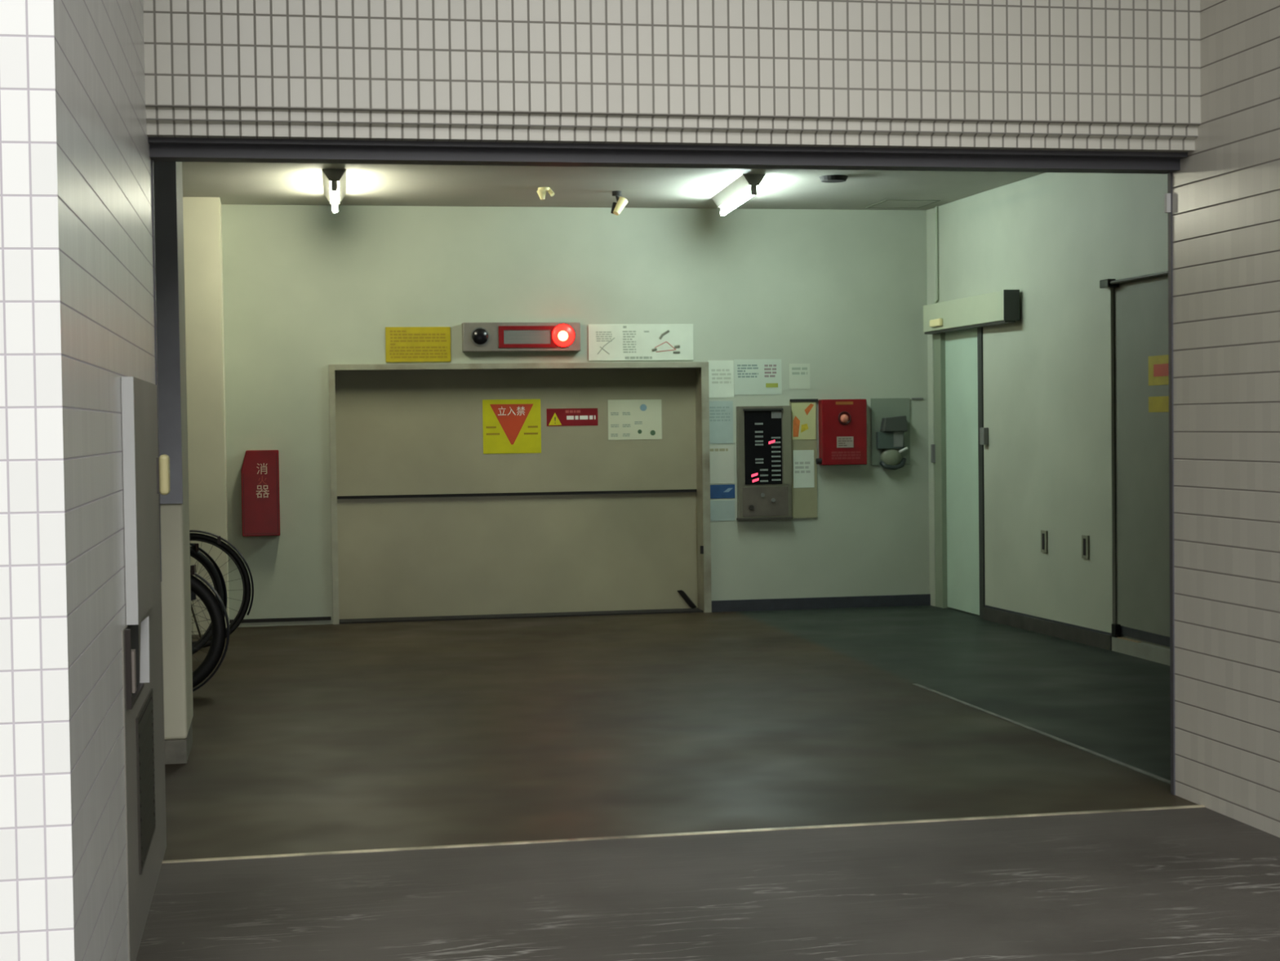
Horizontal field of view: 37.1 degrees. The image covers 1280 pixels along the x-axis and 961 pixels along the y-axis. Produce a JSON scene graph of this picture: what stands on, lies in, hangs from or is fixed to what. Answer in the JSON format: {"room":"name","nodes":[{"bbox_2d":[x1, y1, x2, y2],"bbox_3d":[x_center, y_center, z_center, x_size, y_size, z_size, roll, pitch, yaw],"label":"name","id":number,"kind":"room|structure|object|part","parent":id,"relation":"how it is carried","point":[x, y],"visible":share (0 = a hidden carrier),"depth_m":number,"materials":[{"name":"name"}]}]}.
{"room":"parking garage","nodes":[
{"label":"parking garage","id":0,"kind":"room"},
{"bbox_2d":[0,0,155,960],"bbox_3d":[-2.762,-2.196,4.696,2.795,7.000,2.833,-1,2,-11],"label":"wall","id":1,"kind":"structure","parent":0,"point":[77,305],"depth_m":3.66,"materials":[{"name":"tile"}]},
{"bbox_2d":[124,615,149,709],"bbox_3d":[-1.352,0.481,5.133,0.031,0.206,0.462,-1,2,-11],"label":"mail slot","id":2,"kind":"object","parent":1,"relation":"attached to","point":[135,677],"visible":0.96,"depth_m":5.19,"materials":[{"name":"metal"}]},
{"bbox_3d":[-1.337,0.502,5.019,0.014,0.110,0.050,-1,2,-11],"label":"lever","id":3,"kind":"part","parent":2,"relation":"part of","materials":[{"name":"silver metal"}]},
{"bbox_3d":[-1.359,0.481,5.126,0.014,0.206,0.450,-1,2,-11],"label":"slot frame","id":4,"kind":"part","parent":2,"relation":"part of","materials":[{"name":"grey metal"}]},
{"bbox_2d":[120,376,159,625],"bbox_3d":[-1.416,0.042,5.412,0.032,0.649,0.885,-1,2,-11],"label":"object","id":5,"kind":"object","parent":1,"relation":"attached to","point":[137,395],"visible":1,"depth_m":5.12,"materials":[{"name":"metal"}]},
{"bbox_2d":[121,384,166,960],"bbox_3d":[-1.466,0.481,5.640,0.004,1.560,1.600,-1,2,-11],"label":"trim","id":6,"kind":"structure","parent":1,"relation":"attached to","point":[140,889],"depth_m":5.51,"materials":[{"name":"grey metal"}]},
{"bbox_2d":[135,688,155,875],"bbox_3d":[-1.431,0.859,5.525,0.008,0.430,0.620,-1,2,-11],"label":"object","id":7,"kind":"object","parent":1,"relation":"in","point":[144,718],"visible":1,"depth_m":5.46,"materials":[{"name":"black metal"}]},
{"bbox_3d":[-1.434,0.859,5.524,0.002,0.400,0.580,-1,2,-11],"label":"louvre plate","id":8,"kind":"part","parent":7,"relation":"part of","materials":[{"name":"black metal"}]},
{"bbox_2d":[151,159,161,582],"bbox_3d":[-1.622,-0.366,6.390,0.006,1.412,0.025,-1,2,-11],"label":"trim","id":9,"kind":"structure","parent":1,"relation":"attached to","point":[152,160],"depth_m":6.37,"materials":[{"name":"metal"}]},
{"bbox_2d":[160,161,193,739],"bbox_3d":[-2.528,-0.354,8.217,1.092,2.907,0.600,-1,2,-11],"label":"wall","id":10,"kind":"structure","parent":0,"point":[175,517],"depth_m":8.05,"materials":[{"name":"paint"}]},
{"bbox_2d":[153,161,182,503],"bbox_3d":[-2.016,-0.855,7.992,0.154,1.907,0.030,-1,2,-11],"label":"trim","id":11,"kind":"structure","parent":10,"relation":"attached to","point":[165,189],"depth_m":7.99,"materials":[{"name":"grey metal"}]},
{"bbox_2d":[155,454,170,494],"bbox_3d":[-1.547,-0.019,6.162,0.048,0.130,0.100,-1,2,-11],"label":"switch box","id":12,"kind":"object","parent":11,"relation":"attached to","point":[163,487],"visible":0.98,"depth_m":6.12,"materials":[{"name":"beige plastic"}]},
{"bbox_2d":[164,720,192,764],"bbox_3d":[-2.500,1.149,8.232,1.079,0.100,0.560,-1,2,-11],"label":"trim","id":13,"kind":"structure","parent":10,"relation":"attached to","point":[177,751],"depth_m":8.05,"materials":[{"name":"concrete"}]},
{"bbox_2d":[182,196,229,634],"bbox_3d":[-4.051,-0.428,13.129,2.325,3.007,0.420,-1,2,-11],"label":"wall","id":14,"kind":"structure","parent":0,"point":[202,215],"depth_m":13.11,"materials":[{"name":"paint"}]},
{"bbox_2d":[221,204,929,626],"bbox_3d":[-1.349,-0.492,14.107,8.000,3.007,0.500,-1,2,-11],"label":"wall","id":15,"kind":"structure","parent":0,"point":[307,289],"depth_m":14.03,"materials":[{"name":"beige paint"}]},
{"bbox_2d":[240,449,279,536],"bbox_3d":[-2.694,0.088,13.526,0.264,0.607,0.172,-1,2,-11],"label":"box","id":16,"kind":"object","parent":15,"relation":"attached to","point":[260,471],"visible":1,"depth_m":13.45,"materials":[{"name":"red metal"}]},
{"bbox_2d":[229,616,331,622],"bbox_3d":[-2.576,0.999,13.654,0.715,0.025,0.012,-1,2,-11],"label":"baseboard","id":17,"kind":"structure","parent":15,"relation":"attached to","point":[322,618],"depth_m":13.65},
{"bbox_2d":[385,326,450,362],"bbox_3d":[-1.605,-0.984,13.785,0.469,0.253,0.013,-1,2,-11],"label":"wall sign","id":18,"kind":"object","parent":15,"relation":"attached to","point":[402,344],"visible":1,"depth_m":13.78,"materials":[{"name":"yellow"}]},
{"bbox_2d":[328,361,711,624],"bbox_3d":[-0.875,0.073,14.072,2.791,1.867,0.315,-1,2,-11],"label":"door","id":19,"kind":"structure","parent":15,"relation":"in","point":[427,525],"depth_m":14.14,"materials":[{"name":"metal"}]},
{"bbox_2d":[482,399,541,453],"bbox_3d":[-0.948,-0.401,14.112,0.431,0.400,0.005,-1,2,-11],"label":"door sign","id":20,"kind":"object","parent":19,"relation":"attached to","point":[509,425],"visible":1,"depth_m":14.11,"materials":[{"name":"yellow plastic"}]},
{"bbox_3d":[-0.905,-0.370,14.154,2.715,0.920,0.060,-1,2,-11],"label":"panel","id":21,"kind":"part","parent":19,"relation":"part of","materials":[{"name":"metal"}]},
{"bbox_3d":[-0.899,0.540,14.212,2.715,0.903,0.055,-1,2,-11],"label":"panel","id":22,"kind":"part","parent":19,"relation":"part of","materials":[{"name":"metal"}]},
{"bbox_3d":[-0.873,1.000,14.120,2.715,0.012,0.270,-1,2,-11],"label":"sill","id":23,"kind":"part","parent":19,"relation":"part of","materials":[{"name":"grey metal"}]},
{"bbox_2d":[546,408,597,426],"bbox_3d":[-0.504,-0.472,14.194,0.386,0.130,0.004,-1,2,-11],"label":"sticker","id":24,"kind":"object","parent":19,"relation":"attached to","point":[555,416],"visible":1,"depth_m":14.19,"materials":[{"name":"red plastic"}]},
{"bbox_2d":[608,399,662,439],"bbox_3d":[-0.037,-0.456,14.283,0.410,0.300,0.004,-1,2,-11],"label":"sticker","id":25,"kind":"object","parent":19,"relation":"attached to","point":[638,419],"visible":1,"depth_m":14.28,"materials":[{"name":"white paper"}]},
{"bbox_2d":[462,322,580,351],"bbox_3d":[-0.860,-1.046,13.872,0.863,0.211,0.114,-1,2,-11],"label":"warning light panel","id":26,"kind":"object","parent":15,"relation":"attached to","point":[476,336],"visible":1,"depth_m":13.86,"materials":[{"name":"metal"}]},
{"bbox_3d":[-0.559,-1.054,13.878,0.080,0.080,0.014,-1,2,-11],"label":"bulb","id":27,"kind":"part","parent":26,"relation":"part of","materials":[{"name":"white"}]},
{"bbox_2d":[587,324,693,360],"bbox_3d":[0.008,-1.022,14.085,0.791,0.268,0.020,-1,2,-11],"label":"wall sign","id":28,"kind":"object","parent":15,"relation":"attached to","point":[606,342],"visible":1,"depth_m":14.08,"materials":[{"name":"white paper"}]},
{"bbox_2d":[707,360,733,397],"bbox_3d":[0.605,-0.757,14.213,0.195,0.279,0.004,-1,2,-11],"label":"notice","id":29,"kind":"object","parent":15,"relation":"attached to","point":[721,372],"visible":1,"depth_m":14.21,"materials":[{"name":"white paper"}]},
{"bbox_2d":[709,400,733,444],"bbox_3d":[0.595,-0.434,14.220,0.203,0.318,0.004,-1,2,-11],"label":"notice","id":30,"kind":"object","parent":15,"relation":"attached to","point":[721,412],"visible":1,"depth_m":14.22,"materials":[{"name":"grey paper"}]},
{"bbox_2d":[709,445,733,484],"bbox_3d":[0.599,-0.118,14.229,0.209,0.284,0.004,-1,2,-11],"label":"notice","id":31,"kind":"object","parent":15,"relation":"attached to","point":[722,457],"visible":1,"depth_m":14.23,"materials":[{"name":"grey paper"}]},
{"bbox_2d":[710,499,734,520],"bbox_3d":[0.608,0.225,14.241,0.207,0.155,0.003,-1,2,-11],"label":"notice","id":32,"kind":"object","parent":15,"relation":"attached to","point":[720,510],"visible":1,"depth_m":14.24,"materials":[{"name":"grey paper"}]},
{"bbox_2d":[710,484,734,498],"bbox_3d":[0.609,0.083,14.237,0.207,0.102,0.004,-1,2,-11],"label":"sticker","id":33,"kind":"object","parent":15,"relation":"attached to","point":[717,491],"visible":1,"depth_m":14.23,"materials":[{"name":"blue paper"}]},
{"bbox_2d":[733,359,782,395],"bbox_3d":[0.883,-0.775,14.266,0.365,0.265,0.004,-1,2,-11],"label":"notice","id":34,"kind":"object","parent":15,"relation":"attached to","point":[751,376],"visible":1,"depth_m":14.26,"materials":[{"name":"paper"}]},
{"bbox_2d":[736,405,792,520],"bbox_3d":[0.930,-0.131,14.255,0.420,0.853,0.075,-1,2,-11],"label":"control panel","id":35,"kind":"object","parent":15,"relation":"attached to","point":[763,433],"visible":1,"depth_m":14.23,"materials":[{"name":"metal"}]},
{"bbox_3d":[0.935,0.286,14.274,0.420,0.018,0.063,-1,2,-11],"label":"rail","id":36,"kind":"part","parent":35,"relation":"part of","materials":[{"name":"grey metal"}]},
{"bbox_3d":[0.938,0.157,14.246,0.350,0.218,0.004,-1,2,-11],"label":"plate","id":37,"kind":"part","parent":35,"relation":"part of","materials":[{"name":"grey metal"}]},
{"bbox_3d":[1.019,-0.491,14.239,0.076,0.051,0.002,-1,2,-11],"label":"name plate","id":38,"kind":"part","parent":35,"relation":"part of","materials":[{"name":"grey plastic"}]},
{"bbox_2d":[765,382,777,386],"bbox_3d":[0.990,-0.714,14.285,0.094,0.031,0.003,-1,2,-11],"label":"sticker","id":39,"kind":"object","parent":15,"relation":"attached to","point":[767,384],"visible":1,"depth_m":14.28,"materials":[{"name":"yellow paper"}]},
{"bbox_2d":[789,363,809,389],"bbox_3d":[1.200,-0.783,14.325,0.160,0.190,0.004,-1,2,-11],"label":"notice","id":40,"kind":"object","parent":15,"relation":"attached to","point":[799,373],"visible":1,"depth_m":14.32,"materials":[{"name":"paper"}]},
{"bbox_2d":[789,398,817,518],"bbox_3d":[1.236,-0.165,14.338,0.217,0.895,0.024,-1,2,-11],"label":"noticeboard","id":41,"kind":"object","parent":15,"relation":"attached to","point":[804,500],"visible":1,"depth_m":14.34,"materials":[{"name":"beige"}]},
{"bbox_2d":[792,449,814,488],"bbox_3d":[1.232,-0.087,14.336,0.162,0.283,0.004,-1,2,-11],"label":"notice","id":42,"kind":"object","parent":41,"relation":"attached to","point":[803,460],"visible":1,"depth_m":14.33,"materials":[{"name":"white paper"}]},
{"bbox_2d":[791,402,816,439],"bbox_3d":[1.231,-0.447,14.326,0.187,0.279,0.003,-1,2,-11],"label":"poster","id":43,"kind":"object","parent":41,"relation":"attached to","point":[803,414],"visible":1,"depth_m":14.33,"materials":[{"name":"yellow paper"}]},
{"bbox_2d":[711,594,930,612],"bbox_3d":[1.374,0.926,14.396,1.715,0.085,0.018,-1,2,-11],"label":"baseboard","id":44,"kind":"structure","parent":15,"relation":"attached to","point":[745,605],"depth_m":14.38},
{"bbox_2d":[815,399,866,465],"bbox_3d":[1.511,-0.364,14.331,0.387,0.493,0.130,-1,2,-11],"label":"fire alarm box","id":45,"kind":"object","parent":15,"relation":"attached to","point":[842,423],"visible":1,"depth_m":14.30,"materials":[{"name":"red metal"}]},
{"bbox_3d":[1.343,-0.144,14.300,0.037,0.044,0.044,-1,2,-11],"label":"knob","id":46,"kind":"part","parent":45,"relation":"part of","materials":[{"name":"black plastic"}]},
{"bbox_2d":[837,411,850,424],"bbox_3d":[1.535,-0.468,14.282,0.102,0.102,0.030,-1,2,-11],"label":"lamp","id":47,"kind":"object","parent":45,"relation":"attached to","point":[843,417],"depth_m":14.29,"materials":[{"name":"plastic"}]},
{"bbox_3d":[1.540,-0.288,14.302,0.130,0.083,0.004,-1,2,-11],"label":"name plate","id":48,"kind":"part","parent":45,"relation":"part of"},
{"bbox_2d":[871,397,910,470],"bbox_3d":[1.911,-0.350,14.419,0.305,0.546,0.107,-1,2,-11],"label":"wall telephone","id":49,"kind":"object","parent":15,"relation":"attached to","point":[890,417],"visible":1,"depth_m":14.43,"materials":[{"name":"grey plastic"}]},
{"bbox_2d":[880,415,907,431],"bbox_3d":[1.921,-0.430,14.415,0.193,0.119,0.090,-1,2,-11],"label":"hood","id":50,"kind":"object","parent":49,"relation":"attached to","point":[887,423],"depth_m":14.37,"materials":[{"name":"grey metal"}]},
{"bbox_3d":[1.954,-0.313,14.407,0.075,0.115,0.004,-1,2,-11],"label":"plate","id":51,"kind":"part","parent":49,"relation":"part of","materials":[{"name":"grey plastic"}]},
{"bbox_3d":[1.989,-0.230,14.393,0.073,0.048,0.020,-1,2,-11],"label":"handle","id":52,"kind":"part","parent":49,"relation":"part of","materials":[{"name":"metal"}]},
{"bbox_2d":[182,161,1045,210],"bbox_3d":[-0.121,-2.013,10.691,9.200,0.200,7.648,-1,2,-11],"label":"ceiling","id":53,"kind":"structure","parent":0,"point":[233,183],"depth_m":12.73,"materials":[{"name":"paint"}]},
{"bbox_2d":[321,168,346,213],"bbox_3d":[-1.984,-1.871,12.377,0.150,0.132,1.251,-1,2,-9],"label":"lamp","id":54,"kind":"object","parent":53,"relation":"attached to","point":[334,180],"visible":1,"depth_m":12.04,"materials":[{"name":"beige metal"}]},
{"bbox_2d":[536,186,554,199],"bbox_3d":[-0.636,-1.928,12.807,0.118,0.085,0.083,-1,2,-11],"label":"ceiling sensor","id":55,"kind":"object","parent":53,"relation":"attached to","point":[541,191],"visible":1,"depth_m":12.78,"materials":[{"name":"beige plastic"}]},
{"bbox_2d":[610,191,627,215],"bbox_3d":[-0.145,-1.897,13.050,0.120,0.168,0.084,-2,2,-35],"label":"spotlight","id":56,"kind":"object","parent":53,"relation":"attached to","point":[616,208],"visible":1,"depth_m":13.03,"materials":[{"name":"beige plastic"}]},
{"bbox_2d":[711,173,765,215],"bbox_3d":[0.659,-1.921,12.876,0.150,0.132,1.253,-1,2,-7],"label":"lamp","id":57,"kind":"object","parent":53,"relation":"attached to","point":[744,188],"visible":1,"depth_m":12.69,"materials":[{"name":"white metal"}]},
{"bbox_2d":[818,174,848,182],"bbox_3d":[1.262,-1.966,12.424,0.188,0.030,0.188,-1,2,-11],"label":"ceiling disc","id":58,"kind":"object","parent":53,"relation":"attached to","point":[828,178],"visible":1,"depth_m":12.36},
{"bbox_2d":[866,199,940,208],"bbox_3d":[1.933,-2.033,14.015,0.410,0.006,0.480,-1,2,-11],"label":"ceiling hatch","id":59,"kind":"object","parent":53,"relation":"attached to","point":[887,203],"visible":1,"depth_m":14.00,"materials":[{"name":"paint"}]},
{"bbox_3d":[1.933,-2.034,14.015,0.370,0.004,0.440,-1,2,-11],"label":"hatch panel","id":60,"kind":"part","parent":59,"relation":"part of","materials":[{"name":"paint"}]},
{"bbox_2d":[142,0,1200,152],"bbox_3d":[0.140,-3.474,6.604,3.662,4.632,0.400,-1,2,-11],"label":"wall","id":61,"kind":"structure","parent":0,"point":[1120,67],"depth_m":6.47,"materials":[{"name":"tile"}]},
{"bbox_2d":[147,137,1187,173],"bbox_3d":[0.174,-1.133,6.657,3.662,0.060,0.168,-1,2,-11],"label":"trim","id":62,"kind":"structure","parent":61,"relation":"attached to","point":[161,148],"depth_m":6.60,"materials":[{"name":"metal"}]},
{"bbox_2d":[146,118,1197,137],"bbox_3d":[0.203,-1.202,6.496,3.662,0.004,0.002,-1,2,-11],"label":"trim","id":63,"kind":"structure","parent":61,"relation":"attached to","point":[146,118],"depth_m":6.47,"materials":[{"name":"tile"}]},
{"bbox_2d":[163,604,1198,860],"bbox_3d":[-0.042,1.173,10.587,9.200,0.150,8.048,-1,2,-11],"label":"floor","id":64,"kind":"structure","parent":0,"point":[307,738],"depth_m":8.80,"materials":[{"name":"grey concrete"}]},
{"bbox_2d":[190,542,226,654],"bbox_3d":[-3.278,0.615,11.252,1.829,1.011,0.571,-2,2,-39],"label":"bicycle","id":65,"kind":"object","parent":64,"relation":"on","point":[215,574],"visible":0.18,"depth_m":11.74,"materials":[{"name":"black rubber"}]},
{"bbox_2d":[190,564,229,692],"bbox_3d":[-3.070,0.648,10.038,1.789,1.011,0.571,-1,2,-4],"label":"bicycle","id":66,"kind":"object","parent":64,"relation":"on","point":[198,587],"visible":0.24,"depth_m":10.07,"materials":[{"name":"black rubber"}]},
{"bbox_2d":[189,529,253,648],"bbox_3d":[-3.406,0.590,12.148,1.847,1.008,0.571,-1,2,-11],"label":"bicycle","id":67,"kind":"object","parent":64,"relation":"on","point":[217,542],"visible":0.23,"depth_m":12.29,"materials":[{"name":"black rubber"}]},
{"bbox_2d":[162,804,1204,863],"bbox_3d":[0.238,1.210,6.548,3.662,0.004,0.024,-1,2,-11],"label":"trim","id":68,"kind":"structure","parent":64,"relation":"in","point":[1190,806],"depth_m":6.52,"materials":[{"name":"metal"}]},
{"bbox_2d":[912,683,1170,784],"bbox_3d":[1.761,1.126,8.737,0.025,0.004,2.950,-1,2,-11],"label":"trim","id":69,"kind":"structure","parent":64,"relation":"in","point":[1083,748],"depth_m":8.42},
{"bbox_2d":[135,807,1279,960],"bbox_3d":[0.730,1.580,-3.713,28.000,0.150,20.352,-1,2,-11],"label":"ground","id":70,"kind":"structure","parent":0,"point":[1193,883],"depth_m":5.64,"materials":[{"name":"grey concrete"}]},
{"bbox_2d":[926,172,1168,632],"bbox_3d":[3.112,-0.462,11.073,0.519,3.007,7.120,-1,2,-11],"label":"wall","id":71,"kind":"structure","parent":0,"point":[1051,237],"depth_m":12.35,"materials":[{"name":"beige paint"}]},
{"bbox_2d":[932,206,938,303],"bbox_3d":[2.208,-1.675,14.267,0.024,0.743,0.079,-2,2,-33],"label":"conduit","id":72,"kind":"object","parent":71,"relation":"attached to","point":[936,207],"visible":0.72,"depth_m":14.23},
{"bbox_2d":[930,327,985,618],"bbox_3d":[2.346,-0.082,13.947,0.095,2.100,1.020,-1,2,-11],"label":"door","id":73,"kind":"structure","parent":71,"relation":"in","point":[957,452],"depth_m":14.01,"materials":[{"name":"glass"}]},
{"bbox_3d":[2.219,-0.204,14.418,0.025,0.140,0.040,-1,2,-11],"label":"handle","id":74,"kind":"part","parent":73,"relation":"part of","materials":[{"name":"grey plastic"}]},
{"bbox_2d":[923,289,1019,333],"bbox_3d":[2.322,-1.189,13.546,0.140,0.218,1.630,-1,2,-11],"label":"operator","id":75,"kind":"object","parent":71,"relation":"attached to","point":[1001,307],"visible":1,"depth_m":13.32,"materials":[{"name":"beige plastic"}]},
{"bbox_3d":[2.330,-1.088,13.555,0.075,0.015,1.620,-1,2,-11],"label":"rail","id":76,"kind":"part","parent":75,"relation":"part of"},
{"bbox_2d":[979,427,988,444],"bbox_3d":[2.417,-0.311,13.376,0.038,0.120,0.075,-1,2,-11],"label":"wall switch","id":77,"kind":"object","parent":71,"relation":"attached to","point":[984,432],"visible":1,"depth_m":13.34,"materials":[{"name":"grey plastic"}]},
{"bbox_2d":[1040,529,1048,552],"bbox_3d":[2.649,0.400,12.485,0.016,0.145,0.090,-1,2,-11],"label":"wall slot","id":78,"kind":"object","parent":71,"relation":"attached to","point":[1044,534],"visible":1,"depth_m":12.47,"materials":[{"name":"silver metal"}]},
{"bbox_2d":[983,604,1111,650],"bbox_3d":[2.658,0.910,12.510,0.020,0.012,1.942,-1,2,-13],"label":"baseboard","id":79,"kind":"structure","parent":71,"relation":"attached to","point":[986,606],"depth_m":12.39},
{"bbox_2d":[1081,534,1089,559],"bbox_3d":[2.783,0.415,11.900,0.016,0.145,0.090,-1,2,-11],"label":"wall slot","id":80,"kind":"object","parent":71,"relation":"attached to","point":[1085,539],"visible":1,"depth_m":11.88,"materials":[{"name":"silver metal"}]},
{"bbox_2d":[1099,271,1168,288],"bbox_3d":[3.185,-1.139,9.639,0.075,0.050,3.910,-1,2,-11],"label":"rail","id":81,"kind":"object","parent":71,"relation":"attached to","point":[1109,282],"visible":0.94,"depth_m":11.29,"materials":[{"name":"black metal"}]},
{"bbox_2d":[1111,636,1169,665],"bbox_3d":[3.251,1.041,9.597,0.039,0.085,3.990,-1,2,-11],"label":"trim","id":82,"kind":"structure","parent":71,"relation":"attached to","point":[1140,650],"depth_m":11.15,"materials":[{"name":"concrete"}]},
{"bbox_2d":[1111,623,1120,637],"bbox_3d":[2.879,0.907,11.521,0.036,0.080,0.055,-1,2,-11],"label":"guide","id":83,"kind":"object","parent":82,"relation":"on","point":[1116,628],"visible":1,"depth_m":11.50,"materials":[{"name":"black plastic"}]},
{"bbox_2d":[1117,636,1141,642],"bbox_3d":[2.916,0.950,11.354,0.026,0.004,0.270,-1,2,-11],"label":"floor plate","id":84,"kind":"object","parent":82,"relation":"on","point":[1122,637],"visible":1,"depth_m":11.35,"materials":[{"name":"grey metal"}]},
{"bbox_2d":[1113,275,1169,648],"bbox_3d":[3.237,-0.029,9.749,0.043,2.216,4.450,-1,2,-11],"label":"door","id":85,"kind":"structure","parent":71,"relation":"in","point":[1140,307],"depth_m":11.20,"materials":[{"name":"grey paint"}]},
{"bbox_3d":[3.269,0.957,9.578,0.007,0.055,4.050,-1,2,-11],"label":"kick rail","id":86,"kind":"part","parent":85,"relation":"part of","materials":[{"name":"grey metal"}]},
{"bbox_2d":[1148,354,1168,385],"bbox_3d":[2.988,-0.632,10.918,0.005,0.170,0.330,-1,2,-11],"label":"warning sticker","id":87,"kind":"object","parent":85,"relation":"attached to","point":[1158,366],"visible":0.64,"depth_m":10.95,"materials":[{"name":"yellow paper"}]},
{"bbox_2d":[1148,395,1168,412],"bbox_3d":[2.991,-0.437,10.924,0.003,0.090,0.330,-1,2,-11],"label":"warning sticker","id":88,"kind":"object","parent":85,"relation":"attached to","point":[1156,404],"visible":0.64,"depth_m":10.96,"materials":[{"name":"yellow paper"}]},
{"bbox_2d":[1120,275,1165,283],"bbox_3d":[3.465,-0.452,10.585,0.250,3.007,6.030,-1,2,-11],"label":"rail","id":89,"kind":"structure","parent":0,"point":[1163,275],"depth_m":11.77,"materials":[{"name":"black metal"}]},
{"bbox_2d":[1172,0,1279,837],"bbox_3d":[3.910,-2.303,5.362,3.243,7.000,4.000,-1,2,-11],"label":"wall","id":90,"kind":"structure","parent":0,"point":[1226,190],"depth_m":6.65,"materials":[{"name":"tile"}]},
{"bbox_2d":[1164,193,1170,213],"bbox_3d":[1.954,-1.026,7.048,0.022,0.070,0.020,-1,2,-11],"label":"bracket","id":91,"kind":"object","parent":90,"relation":"attached to","point":[1166,196],"visible":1,"depth_m":7.04,"materials":[{"name":"metal"}]},
{"bbox_2d":[1167,172,1175,795],"bbox_3d":[1.976,0.017,7.081,0.006,2.312,0.025,-1,2,-11],"label":"trim","id":92,"kind":"structure","parent":90,"relation":"attached to","point":[1169,175],"depth_m":7.08,"materials":[{"name":"metal"}]}
]}

